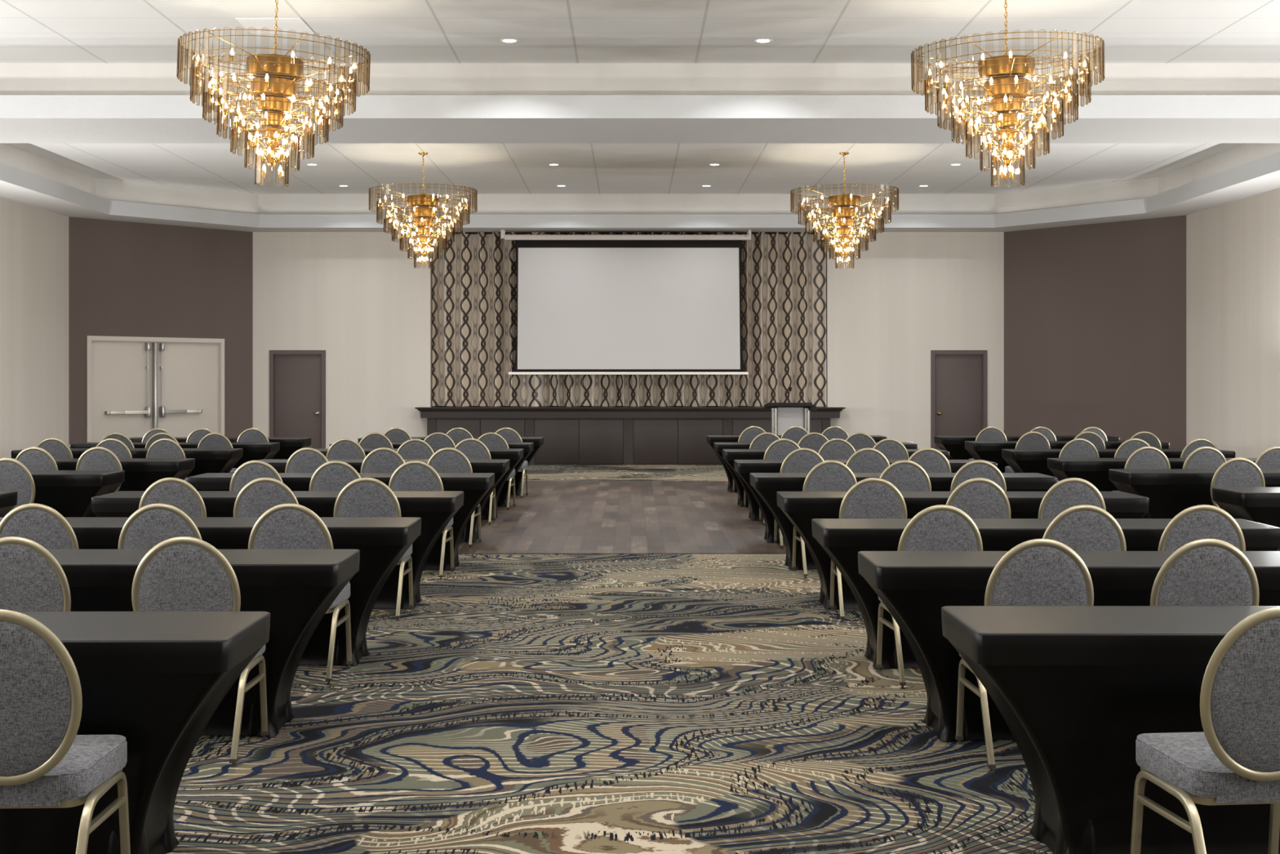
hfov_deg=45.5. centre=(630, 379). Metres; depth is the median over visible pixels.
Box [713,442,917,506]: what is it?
banquet table
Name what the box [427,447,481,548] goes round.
banquet chair
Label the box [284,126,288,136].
bulb
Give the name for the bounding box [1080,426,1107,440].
banquet chair
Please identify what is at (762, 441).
banquet chair
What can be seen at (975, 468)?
banquet chair
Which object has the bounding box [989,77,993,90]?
bulb
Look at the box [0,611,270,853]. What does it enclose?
banquet table
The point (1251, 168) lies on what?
trim
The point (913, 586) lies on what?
banquet table
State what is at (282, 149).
bulb
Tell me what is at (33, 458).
banquet chair
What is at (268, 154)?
bulb
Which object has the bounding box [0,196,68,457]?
wall
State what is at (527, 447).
banquet table
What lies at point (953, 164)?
recessed light
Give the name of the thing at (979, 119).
bulb
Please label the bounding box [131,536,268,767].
banquet chair
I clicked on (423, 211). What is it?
chandelier
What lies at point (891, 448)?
banquet chair
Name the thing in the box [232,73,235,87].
bulb
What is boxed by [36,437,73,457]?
banquet chair
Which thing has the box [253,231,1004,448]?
wall
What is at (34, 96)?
trim
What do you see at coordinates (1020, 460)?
banquet table
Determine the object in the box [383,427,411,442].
banquet chair
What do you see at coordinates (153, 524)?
banquet chair
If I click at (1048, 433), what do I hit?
banquet chair
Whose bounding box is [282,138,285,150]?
bulb
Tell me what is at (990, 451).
banquet table
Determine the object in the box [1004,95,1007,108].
bulb
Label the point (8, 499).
banquet table
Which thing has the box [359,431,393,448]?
banquet chair
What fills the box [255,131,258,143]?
bulb
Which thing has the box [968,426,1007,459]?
banquet chair
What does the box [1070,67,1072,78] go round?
bulb socket
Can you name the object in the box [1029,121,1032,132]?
bulb socket
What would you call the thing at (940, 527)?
banquet chair
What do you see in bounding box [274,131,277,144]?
bulb
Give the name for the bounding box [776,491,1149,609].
banquet table
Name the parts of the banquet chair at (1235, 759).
leg, seat, leg, seat rail, frame, backrest, leg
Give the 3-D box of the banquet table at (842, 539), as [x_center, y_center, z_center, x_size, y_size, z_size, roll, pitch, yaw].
[2.243,1.169,8.358,2.440,0.762,0.590,0,0,0]
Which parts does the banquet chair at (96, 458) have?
backrest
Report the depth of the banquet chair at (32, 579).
6.12 m
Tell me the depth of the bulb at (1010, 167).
12.78 m
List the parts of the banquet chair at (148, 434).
backrest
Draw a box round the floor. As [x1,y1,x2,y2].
[166,464,1053,853]
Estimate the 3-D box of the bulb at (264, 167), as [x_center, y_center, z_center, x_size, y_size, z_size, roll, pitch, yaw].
[-3.074,-1.750,12.783,0.028,0.107,0.026,0,0,0]
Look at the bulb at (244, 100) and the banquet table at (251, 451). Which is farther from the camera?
the banquet table at (251, 451)
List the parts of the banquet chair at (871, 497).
leg, leg, backrest, frame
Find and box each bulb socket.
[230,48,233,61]
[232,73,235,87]
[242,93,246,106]
[248,94,251,106]
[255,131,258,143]
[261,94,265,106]
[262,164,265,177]
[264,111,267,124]
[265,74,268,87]
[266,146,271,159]
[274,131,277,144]
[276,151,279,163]
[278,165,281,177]
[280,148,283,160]
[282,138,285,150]
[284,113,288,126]
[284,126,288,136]
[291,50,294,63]
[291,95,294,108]
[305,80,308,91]
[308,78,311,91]
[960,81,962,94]
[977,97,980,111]
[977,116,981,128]
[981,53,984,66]
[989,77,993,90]
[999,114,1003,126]
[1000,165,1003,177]
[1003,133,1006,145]
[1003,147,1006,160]
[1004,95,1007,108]
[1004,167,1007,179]
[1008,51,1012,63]
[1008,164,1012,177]
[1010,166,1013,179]
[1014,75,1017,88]
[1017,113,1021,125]
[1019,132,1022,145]
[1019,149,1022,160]
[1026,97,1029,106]
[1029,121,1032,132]
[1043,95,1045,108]
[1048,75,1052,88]
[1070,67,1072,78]
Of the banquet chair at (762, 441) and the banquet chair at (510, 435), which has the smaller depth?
the banquet chair at (762, 441)
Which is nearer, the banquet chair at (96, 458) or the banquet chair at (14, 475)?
the banquet chair at (14, 475)
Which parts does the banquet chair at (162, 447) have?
backrest, frame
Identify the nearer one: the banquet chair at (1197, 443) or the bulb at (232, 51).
the bulb at (232, 51)
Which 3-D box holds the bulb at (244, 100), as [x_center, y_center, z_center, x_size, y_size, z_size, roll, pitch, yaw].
[-3.148,-2.283,12.434,0.028,0.107,0.026,0,0,0]
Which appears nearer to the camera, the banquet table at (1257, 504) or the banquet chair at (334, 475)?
the banquet table at (1257, 504)
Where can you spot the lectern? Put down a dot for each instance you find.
(784, 415)
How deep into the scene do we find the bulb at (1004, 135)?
12.67 m
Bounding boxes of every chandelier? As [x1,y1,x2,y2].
[176,0,370,186]
[368,151,477,268]
[790,151,898,268]
[911,0,1104,186]
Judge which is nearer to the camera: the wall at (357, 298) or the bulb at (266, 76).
the bulb at (266, 76)
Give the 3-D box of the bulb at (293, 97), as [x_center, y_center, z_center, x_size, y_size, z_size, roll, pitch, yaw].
[-2.764,-2.272,12.483,0.028,0.107,0.026,0,0,0]
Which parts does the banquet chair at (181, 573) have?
backrest, frame, leg, seat, leg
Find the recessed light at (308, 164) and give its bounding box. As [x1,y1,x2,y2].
[306,163,318,165]
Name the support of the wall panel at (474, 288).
hanging from the wall at (357, 298)
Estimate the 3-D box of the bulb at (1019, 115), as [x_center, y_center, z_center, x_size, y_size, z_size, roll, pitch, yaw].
[3.197,-2.143,12.552,0.027,0.107,0.027,0,0,0]
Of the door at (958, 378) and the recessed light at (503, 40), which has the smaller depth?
the recessed light at (503, 40)
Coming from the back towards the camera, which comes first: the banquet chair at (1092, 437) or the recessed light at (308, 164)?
the recessed light at (308, 164)
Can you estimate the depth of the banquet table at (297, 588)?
6.57 m
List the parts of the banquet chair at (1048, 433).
backrest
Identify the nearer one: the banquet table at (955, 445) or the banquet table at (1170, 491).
the banquet table at (1170, 491)
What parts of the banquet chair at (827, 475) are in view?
leg, leg, frame, backrest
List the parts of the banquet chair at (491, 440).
backrest, frame, leg, seat, leg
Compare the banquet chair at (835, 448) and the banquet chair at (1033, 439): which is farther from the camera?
the banquet chair at (1033, 439)
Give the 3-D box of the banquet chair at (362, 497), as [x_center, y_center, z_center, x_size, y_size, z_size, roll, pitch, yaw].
[-1.700,1.090,10.032,0.476,0.921,0.500,0,0,0]
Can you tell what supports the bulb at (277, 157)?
attached to the chandelier at (274, 77)
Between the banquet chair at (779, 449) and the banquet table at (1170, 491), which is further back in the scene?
the banquet chair at (779, 449)
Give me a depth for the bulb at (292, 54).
12.25 m
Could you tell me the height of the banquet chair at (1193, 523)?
0.921 m
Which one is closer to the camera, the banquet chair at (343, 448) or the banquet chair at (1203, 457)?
the banquet chair at (1203, 457)
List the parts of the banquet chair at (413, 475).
backrest, frame, leg, seat, leg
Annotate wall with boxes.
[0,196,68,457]
[68,216,253,447]
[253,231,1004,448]
[1004,215,1186,448]
[1186,187,1279,457]
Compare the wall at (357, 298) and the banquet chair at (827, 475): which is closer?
the banquet chair at (827, 475)
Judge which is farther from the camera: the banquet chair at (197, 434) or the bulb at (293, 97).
the banquet chair at (197, 434)
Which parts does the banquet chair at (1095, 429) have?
backrest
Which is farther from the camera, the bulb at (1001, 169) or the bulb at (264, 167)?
the bulb at (1001, 169)
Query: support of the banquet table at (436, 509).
on the floor
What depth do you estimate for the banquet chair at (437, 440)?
18.04 m
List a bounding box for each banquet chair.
[0,457,35,510]
[0,502,79,549]
[0,536,71,611]
[0,608,130,853]
[15,446,57,470]
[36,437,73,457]
[75,446,122,492]
[96,438,132,457]
[102,432,134,448]
[118,502,202,549]
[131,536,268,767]
[138,477,206,517]
[142,427,169,442]
[145,432,179,448]
[146,438,186,481]
[186,427,212,442]
[197,432,237,472]
[229,460,283,491]
[233,477,298,517]
[236,427,269,442]
[248,502,352,685]
[284,447,328,472]
[309,460,360,491]
[325,438,365,459]
[333,477,413,621]
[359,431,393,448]
[360,447,404,472]
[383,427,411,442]
[388,460,454,579]
[396,438,434,459]
[423,431,455,448]
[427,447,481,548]
[445,427,473,442]
[453,438,496,524]
[477,431,515,510]
[495,427,528,498]
[732,426,766,492]
[743,432,780,508]
[759,438,799,525]
[773,448,824,549]
[780,426,808,442]
[791,460,857,578]
[797,432,828,448]
[817,438,855,459]
[821,426,848,439]
[829,477,906,622]
[845,432,875,448]
[845,448,889,472]
[872,438,909,459]
[875,504,982,688]
[879,460,931,491]
[907,448,951,472]
[946,477,1010,518]
[950,460,1006,491]
[955,538,1093,773]
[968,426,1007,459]
[1004,431,1050,472]
[1030,426,1056,440]
[1038,477,1106,518]
[1042,504,1126,551]
[1056,438,1099,482]
[1074,431,1105,448]
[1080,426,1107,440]
[1111,446,1170,491]
[1114,438,1150,457]
[1129,431,1161,448]
[1130,606,1279,853]
[1150,538,1259,605]
[1157,504,1245,551]
[1180,438,1217,457]
[1182,446,1226,468]
[1210,457,1265,507]
[1255,446,1279,468]
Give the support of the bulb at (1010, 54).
attached to the chandelier at (1006, 84)
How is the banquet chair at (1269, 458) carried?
on the floor
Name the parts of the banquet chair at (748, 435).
backrest, frame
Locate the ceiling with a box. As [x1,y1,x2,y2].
[0,0,1279,194]
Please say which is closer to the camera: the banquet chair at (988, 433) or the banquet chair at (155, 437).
the banquet chair at (155, 437)
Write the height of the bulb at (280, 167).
0.107 m
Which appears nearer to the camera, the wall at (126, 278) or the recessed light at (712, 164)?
the recessed light at (712, 164)
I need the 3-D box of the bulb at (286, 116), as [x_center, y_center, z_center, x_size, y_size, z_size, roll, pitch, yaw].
[-2.838,-2.144,12.576,0.028,0.107,0.026,0,0,0]
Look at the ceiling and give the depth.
15.50 m
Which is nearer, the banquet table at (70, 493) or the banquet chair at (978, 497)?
the banquet chair at (978, 497)
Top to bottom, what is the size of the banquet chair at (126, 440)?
0.921 m
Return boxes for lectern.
[764,402,817,435]
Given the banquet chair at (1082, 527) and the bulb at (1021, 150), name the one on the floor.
the banquet chair at (1082, 527)
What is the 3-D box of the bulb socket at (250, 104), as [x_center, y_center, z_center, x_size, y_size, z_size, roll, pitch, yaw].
[-3.311,-2.427,13.253,0.028,0.107,0.026,0,0,0]
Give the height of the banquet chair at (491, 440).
0.921 m
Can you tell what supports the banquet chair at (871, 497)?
on the floor
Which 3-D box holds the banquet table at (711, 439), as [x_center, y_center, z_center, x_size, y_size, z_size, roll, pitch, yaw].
[2.283,1.163,21.126,2.440,0.762,0.590,0,0,0]
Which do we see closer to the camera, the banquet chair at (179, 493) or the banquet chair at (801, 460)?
the banquet chair at (179, 493)
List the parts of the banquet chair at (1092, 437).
backrest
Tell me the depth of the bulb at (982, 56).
12.29 m
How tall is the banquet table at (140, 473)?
0.762 m
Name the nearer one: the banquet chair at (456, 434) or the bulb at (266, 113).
the bulb at (266, 113)
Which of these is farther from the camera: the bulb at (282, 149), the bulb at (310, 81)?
the bulb at (282, 149)
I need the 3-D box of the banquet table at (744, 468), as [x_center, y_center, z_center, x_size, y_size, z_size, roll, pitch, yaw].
[2.226,1.163,14.613,2.440,0.762,0.590,0,0,0]
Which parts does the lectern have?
panel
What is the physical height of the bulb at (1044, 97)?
0.107 m
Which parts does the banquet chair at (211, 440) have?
backrest, frame, seat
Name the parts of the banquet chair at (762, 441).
leg, backrest, frame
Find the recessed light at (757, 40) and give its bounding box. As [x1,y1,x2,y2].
[753,38,773,43]
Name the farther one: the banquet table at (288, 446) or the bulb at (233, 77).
the banquet table at (288, 446)
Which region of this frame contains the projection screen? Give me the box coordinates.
[500,229,751,374]
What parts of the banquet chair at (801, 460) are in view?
leg, leg, backrest, frame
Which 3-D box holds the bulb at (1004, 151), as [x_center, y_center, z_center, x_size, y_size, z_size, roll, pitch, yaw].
[3.129,-1.886,12.750,0.027,0.107,0.027,0,0,0]
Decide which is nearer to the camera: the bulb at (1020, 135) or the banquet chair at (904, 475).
the banquet chair at (904, 475)
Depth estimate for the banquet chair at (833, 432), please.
20.44 m
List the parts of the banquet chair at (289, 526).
backrest, frame, leg, seat rail, seat, leg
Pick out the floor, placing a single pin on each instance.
(526, 704)
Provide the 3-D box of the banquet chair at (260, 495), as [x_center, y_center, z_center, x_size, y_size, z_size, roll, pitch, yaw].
[-2.347,1.090,10.032,0.476,0.921,0.500,0,0,0]
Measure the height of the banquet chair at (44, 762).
0.921 m
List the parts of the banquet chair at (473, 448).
frame, backrest, leg, leg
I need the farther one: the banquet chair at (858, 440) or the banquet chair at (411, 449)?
the banquet chair at (858, 440)
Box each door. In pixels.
[86,335,224,442]
[269,350,325,448]
[930,350,986,448]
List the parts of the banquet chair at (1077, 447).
backrest, frame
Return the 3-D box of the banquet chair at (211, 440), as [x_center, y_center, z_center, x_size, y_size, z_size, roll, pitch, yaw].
[-4.957,1.090,18.395,0.476,0.921,0.500,0,0,0]
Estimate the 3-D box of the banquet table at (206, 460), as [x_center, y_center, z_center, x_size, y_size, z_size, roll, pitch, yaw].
[-5.667,1.169,17.216,2.440,0.762,0.590,0,0,0]
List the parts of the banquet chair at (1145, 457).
backrest, frame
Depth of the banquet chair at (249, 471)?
11.90 m
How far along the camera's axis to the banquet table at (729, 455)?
16.66 m
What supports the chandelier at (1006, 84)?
hanging from the ceiling
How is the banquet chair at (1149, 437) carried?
on the floor
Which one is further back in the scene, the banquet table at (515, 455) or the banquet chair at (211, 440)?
the banquet chair at (211, 440)
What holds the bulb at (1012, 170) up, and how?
attached to the chandelier at (1006, 84)
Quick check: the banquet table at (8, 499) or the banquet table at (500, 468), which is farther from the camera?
the banquet table at (500, 468)
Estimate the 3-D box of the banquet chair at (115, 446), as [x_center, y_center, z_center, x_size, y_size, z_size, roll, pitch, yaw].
[-5.579,1.090,16.594,0.476,0.921,0.500,0,0,0]
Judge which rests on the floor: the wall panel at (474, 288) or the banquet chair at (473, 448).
the banquet chair at (473, 448)
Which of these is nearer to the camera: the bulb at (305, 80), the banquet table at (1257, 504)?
the banquet table at (1257, 504)
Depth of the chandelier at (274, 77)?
12.64 m
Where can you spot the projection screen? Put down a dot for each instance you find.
(587, 304)
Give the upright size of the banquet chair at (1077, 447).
0.921 m
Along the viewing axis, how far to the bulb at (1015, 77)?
12.32 m
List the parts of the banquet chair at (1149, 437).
backrest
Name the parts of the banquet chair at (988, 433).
backrest, frame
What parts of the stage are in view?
panel door, panel door, panel door, panel door, panel door, panel door, panel door, panel door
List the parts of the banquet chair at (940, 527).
leg, leg, frame, backrest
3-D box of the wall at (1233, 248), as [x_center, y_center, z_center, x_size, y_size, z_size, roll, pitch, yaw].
[9.235,-0.730,9.615,0.160,4.560,31.230,0,0,0]
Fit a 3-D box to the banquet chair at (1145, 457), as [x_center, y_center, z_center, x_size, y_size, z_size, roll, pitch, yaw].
[4.884,1.090,14.586,0.476,0.921,0.500,0,0,2]
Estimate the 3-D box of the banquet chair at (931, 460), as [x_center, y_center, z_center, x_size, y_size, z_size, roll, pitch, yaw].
[2.719,1.084,14.151,0.476,0.921,0.500,0,0,1]
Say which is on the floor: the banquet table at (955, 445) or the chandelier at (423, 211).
the banquet table at (955, 445)
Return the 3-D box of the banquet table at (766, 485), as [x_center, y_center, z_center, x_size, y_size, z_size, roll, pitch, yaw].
[2.225,1.169,12.608,2.440,0.762,0.590,0,0,0]
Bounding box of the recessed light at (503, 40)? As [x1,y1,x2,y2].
[499,38,519,43]
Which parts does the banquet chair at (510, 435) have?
backrest, frame, seat, leg, leg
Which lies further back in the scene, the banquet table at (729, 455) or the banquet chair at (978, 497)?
the banquet table at (729, 455)
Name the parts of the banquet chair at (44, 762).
backrest, frame, seat rail, seat, leg, leg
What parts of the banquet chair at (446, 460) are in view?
backrest, frame, leg, leg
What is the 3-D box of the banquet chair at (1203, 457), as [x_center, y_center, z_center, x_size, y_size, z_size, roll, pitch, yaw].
[5.423,1.090,14.586,0.476,0.921,0.500,0,0,0]
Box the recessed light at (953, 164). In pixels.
[949,163,962,165]
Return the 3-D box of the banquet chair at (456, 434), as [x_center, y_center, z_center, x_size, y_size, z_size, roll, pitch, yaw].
[-2.249,1.084,20.058,0.476,0.921,0.500,0,0,-2]
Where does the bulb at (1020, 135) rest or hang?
attached to the chandelier at (1006, 84)
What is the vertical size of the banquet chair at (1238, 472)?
0.921 m
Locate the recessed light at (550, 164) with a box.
[547,163,559,165]
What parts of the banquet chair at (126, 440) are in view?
backrest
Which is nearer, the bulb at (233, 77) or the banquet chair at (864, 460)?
the bulb at (233, 77)
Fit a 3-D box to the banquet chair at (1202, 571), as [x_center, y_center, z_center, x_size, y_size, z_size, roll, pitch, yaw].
[2.281,1.090,6.258,0.476,0.921,0.500,0,0,-2]
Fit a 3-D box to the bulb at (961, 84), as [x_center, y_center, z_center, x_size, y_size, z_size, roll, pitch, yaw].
[2.725,-2.405,12.570,0.027,0.107,0.027,0,0,0]
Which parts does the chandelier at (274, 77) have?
glass blade, glass blade, glass blade, glass blade, glass blade, glass blade, glass blade, glass blade, glass blade, glass blade, glass blade, glass blade, glass blade, glass blade, glass blade, glass blade, glass blade, glass blade, glass blade, glass blade, glass blade, glass blade, glass blade, glass blade, glass blade, glass blade, glass blade, glass blade, glass blade, glass blade, glass blade, glass blade, glass blade, glass blade, glass blade, glass blade, glass blade, glass blade, glass blade, glass blade, glass blade, glass blade, glass blade, ring frame, ring frame, ring frame, stem, ring frame, ring frame, ring frame, ring frame, chain, glass blade, glass blade, glass blade, glass blade, glass blade, glass blade, glass blade, glass blade, glass blade, glass blade, glass blade, glass blade, glass blade, glass blade, glass blade, glass blade, glass blade, glass blade, glass blade, glass blade, glass blade, glass blade, glass blade, glass blade, glass blade, glass blade, glass blade, glass blade, glass blade, glass blade, glass blade, glass blade, glass blade, glass blade, glass blade, glass blade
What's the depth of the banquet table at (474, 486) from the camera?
12.34 m
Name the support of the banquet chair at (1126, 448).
on the floor
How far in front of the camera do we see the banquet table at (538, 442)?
20.32 m
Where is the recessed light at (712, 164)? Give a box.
[708,163,720,165]
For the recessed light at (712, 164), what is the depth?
23.59 m
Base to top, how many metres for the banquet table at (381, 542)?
0.762 m
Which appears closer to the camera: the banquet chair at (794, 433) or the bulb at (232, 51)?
the bulb at (232, 51)
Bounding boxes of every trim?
[0,62,1279,131]
[0,131,1279,231]
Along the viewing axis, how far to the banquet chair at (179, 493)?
9.81 m
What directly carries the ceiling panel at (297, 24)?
attached to the ceiling
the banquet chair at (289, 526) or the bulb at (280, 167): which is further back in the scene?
the bulb at (280, 167)
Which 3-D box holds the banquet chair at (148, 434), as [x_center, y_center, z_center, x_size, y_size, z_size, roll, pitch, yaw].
[-6.164,1.090,20.057,0.476,0.921,0.500,0,0,-3]
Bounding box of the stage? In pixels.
[414,407,845,464]
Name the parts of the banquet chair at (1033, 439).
seat, frame, backrest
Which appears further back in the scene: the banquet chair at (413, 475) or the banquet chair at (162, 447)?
the banquet chair at (162, 447)
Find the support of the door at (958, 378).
in the wall at (357, 298)
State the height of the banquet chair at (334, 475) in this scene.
0.921 m
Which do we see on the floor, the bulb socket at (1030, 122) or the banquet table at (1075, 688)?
the banquet table at (1075, 688)
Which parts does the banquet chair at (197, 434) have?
backrest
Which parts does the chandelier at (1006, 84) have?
glass blade, glass blade, glass blade, glass blade, glass blade, glass blade, glass blade, glass blade, ring frame, chain, stem, ring frame, ring frame, ring frame, ring frame, ring frame, ring frame, glass blade, glass blade, glass blade, glass blade, glass blade, glass blade, glass blade, glass blade, glass blade, glass blade, glass blade, glass blade, glass blade, glass blade, glass blade, glass blade, glass blade, glass blade, glass blade, glass blade, glass blade, glass blade, glass blade, glass blade, glass blade, glass blade, glass blade, glass blade, glass blade, glass blade, glass blade, glass blade, glass blade, glass blade, glass blade, glass blade, glass blade, glass blade, glass blade, glass blade, glass blade, glass blade, glass blade, glass blade, glass blade, glass blade, glass blade, glass blade, glass blade, glass blade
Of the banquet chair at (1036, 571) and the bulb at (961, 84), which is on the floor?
the banquet chair at (1036, 571)
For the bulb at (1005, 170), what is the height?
0.107 m
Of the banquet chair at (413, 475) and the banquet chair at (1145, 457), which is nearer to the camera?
the banquet chair at (413, 475)
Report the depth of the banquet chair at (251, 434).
19.84 m
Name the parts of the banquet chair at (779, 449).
leg, backrest, frame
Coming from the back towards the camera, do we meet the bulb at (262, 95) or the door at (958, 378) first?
the door at (958, 378)
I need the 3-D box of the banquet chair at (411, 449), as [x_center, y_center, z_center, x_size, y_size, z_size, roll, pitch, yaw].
[-2.277,1.084,16.299,0.476,0.921,0.500,0,0,-1]
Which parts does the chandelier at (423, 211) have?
ring frame, ring frame, ring frame, ring frame, stem, ring frame, ring frame, chain, ring frame, glass blade, glass blade, glass blade, glass blade, glass blade, glass blade, glass blade, glass blade, glass blade, glass blade, glass blade, glass blade, glass blade, glass blade, glass blade, glass blade, glass blade, glass blade, glass blade, glass blade, glass blade, glass blade, glass blade, glass blade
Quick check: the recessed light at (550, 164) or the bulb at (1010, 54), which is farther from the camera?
the recessed light at (550, 164)
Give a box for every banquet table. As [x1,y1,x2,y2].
[0,457,195,517]
[0,490,17,517]
[0,517,421,666]
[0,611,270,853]
[10,448,242,477]
[28,470,124,517]
[47,549,359,737]
[69,442,279,467]
[91,491,463,608]
[128,437,311,459]
[186,472,494,570]
[258,459,510,542]
[315,448,523,519]
[328,442,533,506]
[357,436,543,495]
[706,435,886,492]
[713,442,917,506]
[722,448,949,520]
[733,459,996,542]
[749,472,1056,569]
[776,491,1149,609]
[811,518,1279,668]
[857,551,1279,741]
[933,435,1119,459]
[941,605,1279,853]
[964,440,1169,472]
[1001,448,1235,476]
[1047,457,1257,491]
[1108,468,1279,518]
[1212,487,1279,551]
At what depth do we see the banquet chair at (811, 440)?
18.04 m
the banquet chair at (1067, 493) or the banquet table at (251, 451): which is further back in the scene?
the banquet table at (251, 451)
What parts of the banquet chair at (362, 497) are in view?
backrest, frame, leg, seat, leg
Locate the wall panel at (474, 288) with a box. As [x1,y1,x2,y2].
[431,231,826,406]
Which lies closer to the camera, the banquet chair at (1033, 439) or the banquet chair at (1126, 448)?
the banquet chair at (1126, 448)
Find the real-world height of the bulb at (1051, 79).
0.107 m
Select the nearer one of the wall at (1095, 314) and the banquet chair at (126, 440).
the banquet chair at (126, 440)
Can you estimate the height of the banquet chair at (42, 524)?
0.921 m
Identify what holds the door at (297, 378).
in the wall at (357, 298)
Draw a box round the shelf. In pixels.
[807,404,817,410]
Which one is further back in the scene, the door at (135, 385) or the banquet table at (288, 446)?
the door at (135, 385)
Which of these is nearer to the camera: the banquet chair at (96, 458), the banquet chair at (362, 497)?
the banquet chair at (362, 497)
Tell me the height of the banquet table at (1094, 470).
0.762 m
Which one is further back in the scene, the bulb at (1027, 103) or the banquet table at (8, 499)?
the bulb at (1027, 103)
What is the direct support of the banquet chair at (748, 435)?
on the floor
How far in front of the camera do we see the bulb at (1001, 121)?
12.57 m
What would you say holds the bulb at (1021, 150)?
attached to the chandelier at (1006, 84)
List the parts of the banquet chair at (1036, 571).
leg, leg, frame, backrest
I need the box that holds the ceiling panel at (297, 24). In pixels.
[235,17,314,33]
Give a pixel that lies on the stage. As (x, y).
(571, 435)
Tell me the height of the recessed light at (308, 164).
0.005 m
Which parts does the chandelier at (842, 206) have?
glass blade, glass blade, glass blade, glass blade, chain, stem, ring frame, ring frame, ring frame, ring frame, ring frame, ring frame, ring frame, glass blade, glass blade, glass blade, glass blade, glass blade, glass blade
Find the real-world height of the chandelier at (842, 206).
1.701 m
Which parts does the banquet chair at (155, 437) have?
backrest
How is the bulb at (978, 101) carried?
attached to the chandelier at (1006, 84)
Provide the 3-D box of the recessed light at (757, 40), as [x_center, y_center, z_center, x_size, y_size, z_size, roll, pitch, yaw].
[1.300,-3.326,14.970,0.196,0.005,0.196,0,0,0]
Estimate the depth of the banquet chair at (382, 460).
14.00 m
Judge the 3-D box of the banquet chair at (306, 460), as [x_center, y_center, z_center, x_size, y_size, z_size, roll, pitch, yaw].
[-2.957,1.084,14.221,0.476,0.921,0.500,0,0,3]
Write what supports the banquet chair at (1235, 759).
on the floor

